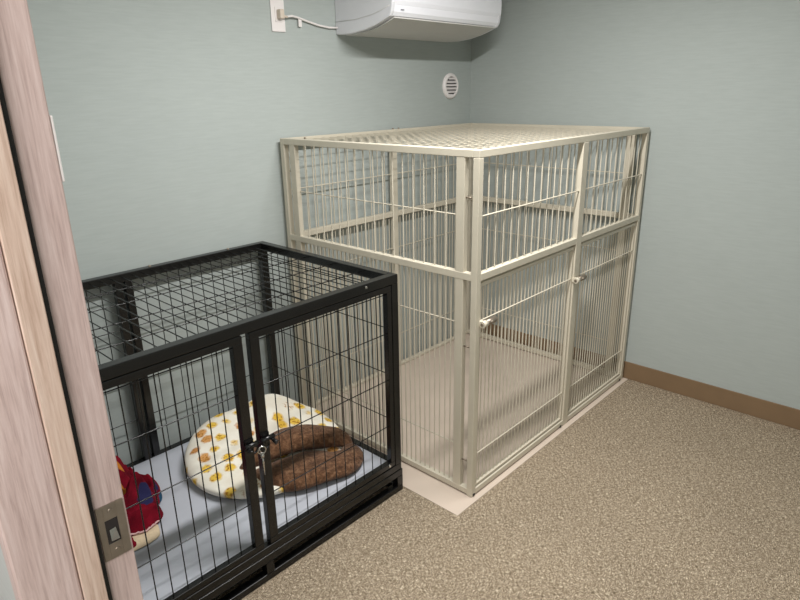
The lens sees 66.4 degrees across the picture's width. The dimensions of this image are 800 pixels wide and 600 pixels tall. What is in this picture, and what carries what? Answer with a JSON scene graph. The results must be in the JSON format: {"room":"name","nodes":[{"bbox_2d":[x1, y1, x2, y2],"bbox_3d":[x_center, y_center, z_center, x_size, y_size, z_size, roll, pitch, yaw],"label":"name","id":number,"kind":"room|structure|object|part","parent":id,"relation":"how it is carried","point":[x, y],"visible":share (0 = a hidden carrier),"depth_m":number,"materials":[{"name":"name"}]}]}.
{"room":"dog kennel room","nodes":[
{"label":"dog kennel room","id":0,"kind":"room"},
{"bbox_2d":[0,545,15,599],"bbox_3d":[-0.444,0.141,0.641,3.700,2.180,0.012,16,25,40],"label":"wall","id":1,"kind":"structure","parent":0,"point":[6,590],"depth_m":0.72,"materials":[{"name":"paint"}]},
{"bbox_2d":[27,0,470,463],"bbox_3d":[-0.544,-0.522,2.588,0.100,2.180,2.857,16,25,40],"label":"wall","id":2,"kind":"structure","parent":0,"point":[171,117],"depth_m":2.37,"materials":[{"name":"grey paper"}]},
{"bbox_2d":[270,0,285,31],"bbox_3d":[-0.477,-1.114,2.390,0.009,0.123,0.065,16,25,40],"label":"wall outlet","id":3,"kind":"object","parent":2,"relation":"attached to","point":[278,25],"visible":0.94,"depth_m":2.38,"materials":[{"name":"white plastic"}]},
{"bbox_2d":[274,6,281,21],"bbox_3d":[-0.475,-1.115,2.388,0.003,0.054,0.033,16,25,40],"label":"socket","id":4,"kind":"object","parent":3,"relation":"attached to","point":[276,19],"depth_m":2.38,"materials":[{"name":"white plastic"}]},
{"bbox_2d":[335,0,501,41],"bbox_3d":[0.102,-1.322,2.727,0.338,0.278,0.753,16,25,40],"label":"air conditioner","id":5,"kind":"object","parent":2,"relation":"attached to","point":[421,20],"visible":1,"depth_m":2.59,"materials":[{"name":"white plastic"}]},
{"bbox_2d":[277,9,337,28],"bbox_3d":[-0.365,-1.140,2.489,0.025,0.056,0.321,15,25,39],"label":"power cord","id":6,"kind":"object","parent":5,"relation":"attached to","point":[280,12],"visible":1,"depth_m":2.46,"materials":[{"name":"beige plastic"}]},
{"bbox_3d":[-0.147,-1.232,2.475,0.335,0.276,0.018,16,25,40],"label":"panel","id":7,"kind":"part","parent":5,"relation":"part of","materials":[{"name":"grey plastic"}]},
{"bbox_3d":[0.214,-1.327,2.615,0.032,0.170,0.742,16,25,40],"label":"panel","id":8,"kind":"part","parent":5,"relation":"part of","materials":[{"name":"white plastic"}]},
{"bbox_3d":[0.349,-1.414,2.981,0.335,0.276,0.018,16,25,40],"label":"panel","id":9,"kind":"part","parent":5,"relation":"part of","materials":[{"name":"grey plastic"}]},
{"bbox_2d":[442,73,458,98],"bbox_3d":[0.270,-1.130,3.229,0.014,0.129,0.129,16,25,40],"label":"air vent","id":10,"kind":"object","parent":2,"relation":"in","point":[449,84],"visible":1,"depth_m":3.22,"materials":[{"name":"white plastic"}]},
{"bbox_2d":[214,379,799,599],"bbox_3d":[0.108,1.006,1.544,3.800,0.060,4.175,16,25,40],"label":"floor","id":11,"kind":"structure","parent":0,"point":[652,493],"depth_m":2.09,"materials":[{"name":"carpet"}]},
{"bbox_2d":[81,241,402,599],"bbox_3d":[-0.676,0.386,1.994,0.807,0.850,1.211,16,25,40],"label":"dog crate","id":12,"kind":"object","parent":11,"relation":"on","point":[137,364],"visible":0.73,"depth_m":1.92,"materials":[{"name":"black metal"}]},
{"bbox_3d":[-1.162,0.341,2.021,0.007,0.699,0.545,16,25,40],"label":"wire panel","id":13,"kind":"part","parent":12,"relation":"part of","materials":[{"name":"black metal"}]},
{"bbox_3d":[-0.970,0.270,2.220,0.026,0.699,0.026,16,25,40],"label":"post","id":14,"kind":"part","parent":12,"relation":"part of","materials":[{"name":"black metal"}]},
{"bbox_3d":[-0.946,0.261,2.244,0.026,0.699,0.026,16,25,40],"label":"post","id":15,"kind":"part","parent":12,"relation":"part of","materials":[{"name":"black metal"}]},
{"bbox_3d":[-0.955,0.609,2.348,0.026,0.026,1.204,16,25,40],"label":"rail","id":16,"kind":"part","parent":12,"relation":"part of","materials":[{"name":"black metal"}]},
{"bbox_3d":[-0.967,-0.078,2.111,0.030,0.030,1.204,16,25,40],"label":"rail","id":17,"kind":"part","parent":12,"relation":"part of","materials":[{"name":"black metal"}]},
{"bbox_3d":[-0.614,0.491,1.552,0.022,0.693,0.562,16,25,40],"label":"crate door","id":18,"kind":"part","parent":12,"relation":"part of","materials":[{"name":"black metal"}]},
{"bbox_3d":[-0.753,0.192,2.437,0.007,0.699,0.538,16,25,40],"label":"wire panel","id":19,"kind":"part","parent":12,"relation":"part of","materials":[{"name":"black metal"}]},
{"bbox_3d":[-0.427,0.074,1.636,0.030,0.030,1.204,16,25,40],"label":"rail","id":20,"kind":"part","parent":12,"relation":"part of","materials":[{"name":"black metal"}]},
{"bbox_2d":[131,442,385,599],"bbox_3d":[-0.684,0.679,2.106,0.709,0.027,1.148,16,25,40],"label":"pad","id":21,"kind":"object","parent":12,"relation":"on","point":[175,457],"visible":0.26,"depth_m":1.97,"materials":[{"name":"grey fabric"}]},
{"bbox_2d":[115,454,162,550],"bbox_3d":[-0.923,0.609,1.977,0.429,0.192,0.306,14,24,38],"label":"stuffed toy","id":22,"kind":"object","parent":21,"relation":"on","point":[145,485],"visible":0.25,"depth_m":1.93,"materials":[{"name":"red fabric"}]},
{"bbox_2d":[185,394,362,498],"bbox_3d":[-0.482,0.528,2.271,0.627,0.141,0.583,16,25,40],"label":"pet bed","id":23,"kind":"object","parent":21,"relation":"on","point":[192,463],"visible":0.74,"depth_m":2.22,"materials":[{"name":"white fabric"}]},
{"bbox_2d":[257,446,266,474],"bbox_3d":[-0.391,0.458,1.746,0.012,0.094,0.026,16,25,40],"label":"hook","id":24,"kind":"object","parent":12,"relation":"hanging from","point":[258,450],"visible":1,"depth_m":1.74,"materials":[{"name":"metal"}]},
{"bbox_3d":[-0.408,0.818,1.890,0.028,0.042,0.028,16,25,40],"label":"post","id":25,"kind":"part","parent":12,"relation":"part of","materials":[{"name":"black metal"}]},
{"bbox_3d":[-0.562,0.120,2.635,0.030,0.699,0.030,16,25,40],"label":"corner post","id":26,"kind":"part","parent":12,"relation":"part of","materials":[{"name":"black metal"}]},
{"bbox_3d":[-0.412,0.762,1.870,0.026,0.026,1.204,16,25,40],"label":"rail","id":27,"kind":"part","parent":12,"relation":"part of","materials":[{"name":"black metal"}]},
{"bbox_2d":[212,484,387,599],"bbox_3d":[-0.684,0.743,2.126,0.705,0.030,1.119,16,25,40],"label":"drip tray","id":28,"kind":"object","parent":12,"relation":"on","point":[386,489],"depth_m":2.01,"materials":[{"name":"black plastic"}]},
{"bbox_3d":[-0.411,0.787,1.877,0.028,0.026,1.210,16,25,40],"label":"rail","id":29,"kind":"part","parent":12,"relation":"part of","materials":[{"name":"black metal"}]},
{"bbox_3d":[-0.409,0.850,1.898,0.028,0.024,1.210,16,25,40],"label":"rail","id":30,"kind":"part","parent":12,"relation":"part of","materials":[{"name":"black metal"}]},
{"bbox_3d":[-0.220,0.346,1.954,0.022,0.693,0.554,16,25,40],"label":"crate door","id":31,"kind":"part","parent":12,"relation":"part of","materials":[{"name":"black metal"}]},
{"bbox_3d":[-0.291,0.196,2.398,0.705,0.699,0.007,16,25,40],"label":"wire panel","id":32,"kind":"part","parent":12,"relation":"part of","materials":[{"name":"black metal"}]},
{"bbox_3d":[-0.298,-0.148,2.279,0.705,0.030,0.030,16,25,40],"label":"rail","id":33,"kind":"part","parent":12,"relation":"part of","materials":[{"name":"black metal"}]},
{"bbox_3d":[-0.284,0.539,2.516,0.713,0.026,0.026,16,25,40],"label":"rail","id":34,"kind":"part","parent":12,"relation":"part of","materials":[{"name":"black metal"}]},
{"bbox_3d":[-0.022,0.273,2.159,0.030,0.699,0.030,16,25,40],"label":"corner post","id":35,"kind":"part","parent":12,"relation":"part of","materials":[{"name":"black metal"}]},
{"bbox_3d":[-0.009,0.672,2.296,0.028,0.042,0.028,16,25,40],"label":"post","id":36,"kind":"part","parent":12,"relation":"part of","materials":[{"name":"black metal"}]},
{"bbox_2d":[316,333,626,515],"bbox_3d":[0.309,0.477,2.986,1.033,0.002,1.428,16,25,40],"label":"floor mat","id":37,"kind":"object","parent":11,"relation":"on","point":[427,486],"visible":0.44,"depth_m":2.86,"materials":[{"name":"plastic"}]},
{"bbox_2d":[280,123,649,497],"bbox_3d":[0.338,-0.127,2.810,1.027,1.254,1.300,16,25,40],"label":"cage","id":38,"kind":"object","parent":37,"relation":"on","point":[468,276],"visible":0.94,"depth_m":2.52,"materials":[{"name":"metal"}]},
{"bbox_3d":[-0.463,-0.058,2.698,0.024,1.224,0.024,16,25,40],"label":"corner post","id":39,"kind":"part","parent":38,"relation":"part of","materials":[{"name":"beige metal"}]},
{"bbox_3d":[-0.418,-0.057,2.655,0.034,1.200,0.022,16,25,40],"label":"post","id":40,"kind":"part","parent":38,"relation":"part of","materials":[{"name":"beige metal"}]},
{"bbox_3d":[-0.251,-0.540,2.780,0.010,0.371,0.618,16,25,40],"label":"bar panel","id":41,"kind":"part","parent":38,"relation":"part of","materials":[{"name":"beige metal"}]},
{"bbox_3d":[-0.240,0.043,2.979,0.010,0.812,0.618,16,25,40],"label":"bar panel","id":42,"kind":"part","parent":38,"relation":"part of","materials":[{"name":"beige metal"}]},
{"bbox_3d":[-0.041,-0.807,2.937,0.024,0.024,1.300,16,25,40],"label":"rail","id":43,"kind":"part","parent":38,"relation":"part of","materials":[{"name":"beige metal"}]},
{"bbox_3d":[-0.111,-0.361,2.247,0.817,0.371,0.010,16,25,40],"label":"bar panel","id":44,"kind":"part","parent":38,"relation":"part of","materials":[{"name":"beige metal"}]},
{"bbox_3d":[-0.117,-0.547,2.182,0.949,0.024,0.024,16,25,40],"label":"rail","id":45,"kind":"part","parent":38,"relation":"part of","materials":[{"name":"beige metal"}]},
{"bbox_3d":[-0.101,0.216,2.445,0.817,0.800,0.010,16,25,40],"label":"bar panel","id":46,"kind":"part","parent":38,"relation":"part of","materials":[{"name":"beige metal"}]},
{"bbox_3d":[-0.110,-0.173,2.309,0.949,0.025,0.024,16,25,40],"label":"rail","id":47,"kind":"part","parent":38,"relation":"part of","materials":[{"name":"beige metal"}]},
{"bbox_3d":[-0.095,0.606,2.575,0.949,0.022,0.024,16,25,40],"label":"rail","id":48,"kind":"part","parent":38,"relation":"part of","materials":[{"name":"beige metal"}]},
{"bbox_3d":[-0.034,-0.432,3.065,0.024,0.025,1.252,16,25,40],"label":"rail","id":49,"kind":"part","parent":38,"relation":"part of","materials":[{"name":"beige metal"}]},
{"bbox_3d":[-0.019,0.354,3.333,0.024,0.014,1.252,16,25,40],"label":"rail","id":50,"kind":"part","parent":38,"relation":"part of","materials":[{"name":"beige metal"}]},
{"bbox_3d":[-0.024,-0.226,3.142,0.025,1.208,0.032,16,25,40],"label":"post","id":51,"kind":"part","parent":38,"relation":"part of","materials":[{"name":"beige metal"}]},
{"bbox_3d":[0.185,-0.700,3.224,0.010,0.371,0.602,16,25,40],"label":"bar panel","id":52,"kind":"part","parent":38,"relation":"part of","materials":[{"name":"beige metal"}]},
{"bbox_3d":[0.196,-0.117,3.423,0.010,0.812,0.602,16,25,40],"label":"bar panel","id":53,"kind":"part","parent":38,"relation":"part of","materials":[{"name":"beige metal"}]},
{"bbox_3d":[0.207,0.120,2.104,0.034,1.200,0.022,16,25,40],"label":"post","id":54,"kind":"part","parent":38,"relation":"part of","materials":[{"name":"beige metal"}]},
{"bbox_3d":[0.403,-0.375,3.580,0.024,1.224,0.024,16,25,40],"label":"corner post","id":55,"kind":"part","parent":38,"relation":"part of","materials":[{"name":"beige metal"}]},
{"bbox_3d":[0.252,0.144,2.069,0.024,1.224,0.024,16,25,40],"label":"corner post","id":56,"kind":"part","parent":38,"relation":"part of","materials":[{"name":"beige metal"}]},
{"bbox_3d":[0.448,-0.374,3.536,0.034,1.200,0.022,16,25,40],"label":"post","id":57,"kind":"part","parent":38,"relation":"part of","materials":[{"name":"beige metal"}]},
{"bbox_3d":[0.482,0.236,2.363,0.016,0.785,0.646,16,25,40],"label":"cage door","id":58,"kind":"part","parent":38,"relation":"part of","materials":[{"name":"beige metal"}]},
{"bbox_3d":[0.475,-0.343,2.162,0.010,0.371,0.650,16,25,40],"label":"bar panel","id":59,"kind":"part","parent":38,"relation":"part of","materials":[{"name":"beige metal"}]},
{"bbox_3d":[0.771,0.289,3.457,0.949,0.022,0.024,16,25,40],"label":"rail","id":60,"kind":"part","parent":38,"relation":"part of","materials":[{"name":"beige metal"}]},
{"bbox_3d":[0.695,0.548,2.702,0.024,0.022,1.252,16,25,40],"label":"rail","id":61,"kind":"part","parent":38,"relation":"part of","materials":[{"name":"beige metal"}]},
{"bbox_3d":[0.765,-0.101,3.326,0.817,0.800,0.010,16,25,40],"label":"bar panel","id":62,"kind":"part","parent":38,"relation":"part of","materials":[{"name":"beige metal"}]},
{"bbox_3d":[0.756,-0.490,3.191,0.949,0.025,0.024,16,25,40],"label":"rail","id":63,"kind":"part","parent":38,"relation":"part of","materials":[{"name":"beige metal"}]},
{"bbox_3d":[0.755,-0.678,3.129,0.817,0.371,0.010,16,25,40],"label":"bar panel","id":64,"kind":"part","parent":38,"relation":"part of","materials":[{"name":"beige metal"}]},
{"bbox_3d":[0.749,-0.865,3.063,0.949,0.024,0.024,16,25,40],"label":"rail","id":65,"kind":"part","parent":38,"relation":"part of","materials":[{"name":"beige metal"}]},
{"bbox_3d":[0.681,-0.231,2.436,0.024,0.025,1.252,16,25,40],"label":"rail","id":66,"kind":"part","parent":38,"relation":"part of","materials":[{"name":"beige metal"}]},
{"bbox_3d":[0.674,-0.605,2.308,0.024,0.024,1.300,16,25,40],"label":"rail","id":67,"kind":"part","parent":38,"relation":"part of","materials":[{"name":"beige metal"}]},
{"bbox_3d":[0.715,-0.026,2.541,0.025,1.224,0.042,16,25,40],"label":"post","id":68,"kind":"part","parent":38,"relation":"part of","materials":[{"name":"beige metal"}]},
{"bbox_3d":[0.921,0.075,2.810,0.016,0.785,0.556,16,25,40],"label":"cage door","id":69,"kind":"part","parent":38,"relation":"part of","materials":[{"name":"beige metal"}]},
{"bbox_3d":[0.914,-0.504,2.609,0.010,0.371,0.560,16,25,40],"label":"bar panel","id":70,"kind":"part","parent":38,"relation":"part of","materials":[{"name":"beige metal"}]},
{"bbox_3d":[1.073,-0.198,2.986,0.034,1.200,0.022,16,25,40],"label":"post","id":71,"kind":"part","parent":38,"relation":"part of","materials":[{"name":"beige metal"}]},
{"bbox_3d":[1.118,-0.174,2.950,0.024,1.224,0.024,16,25,40],"label":"corner post","id":72,"kind":"part","parent":38,"relation":"part of","materials":[{"name":"beige metal"}]},
{"bbox_2d":[470,0,799,409],"bbox_3d":[1.353,-0.593,2.694,2.520,2.180,0.100,16,25,40],"label":"wall","id":73,"kind":"structure","parent":0,"point":[715,298],"depth_m":2.76,"materials":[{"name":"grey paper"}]},
{"bbox_2d":[481,324,799,429],"bbox_3d":[1.299,0.397,3.026,2.420,0.092,0.007,16,25,40],"label":"baseboard","id":74,"kind":"structure","parent":73,"relation":"attached to","point":[784,415],"depth_m":2.92,"materials":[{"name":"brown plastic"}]},
{"bbox_3d":[-0.563,0.085,0.812,2.420,2.180,0.090,16,25,40],"label":"wall","id":75,"kind":"structure","parent":0,"visible":0},
{"bbox_2d":[49,115,64,181],"bbox_3d":[-0.334,-0.143,0.572,0.074,0.058,0.003,16,25,40],"label":"switch plate","id":76,"kind":"object","parent":75,"relation":"attached to","point":[51,117],"visible":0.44,"depth_m":0.55,"materials":[{"name":"white plastic"}]},
{"bbox_2d":[0,0,142,599],"bbox_3d":[-0.035,0.384,0.383,0.852,1.874,0.115,16,25,40],"label":"door frame","id":77,"kind":"structure","parent":75,"relation":"in","point":[65,534],"depth_m":0.57,"materials":[{"name":"brown wood"}]},
{"bbox_3d":[-0.360,0.312,0.632,0.022,1.860,0.054,16,25,40],"label":"casing","id":78,"kind":"part","parent":77,"relation":"part of","materials":[{"name":"brown wood"}]},
{"bbox_3d":[-0.310,0.249,0.663,0.002,0.068,0.029,16,25,40],"label":"strike plate","id":79,"kind":"part","parent":77,"relation":"part of","materials":[{"name":"metal"}]}
]}

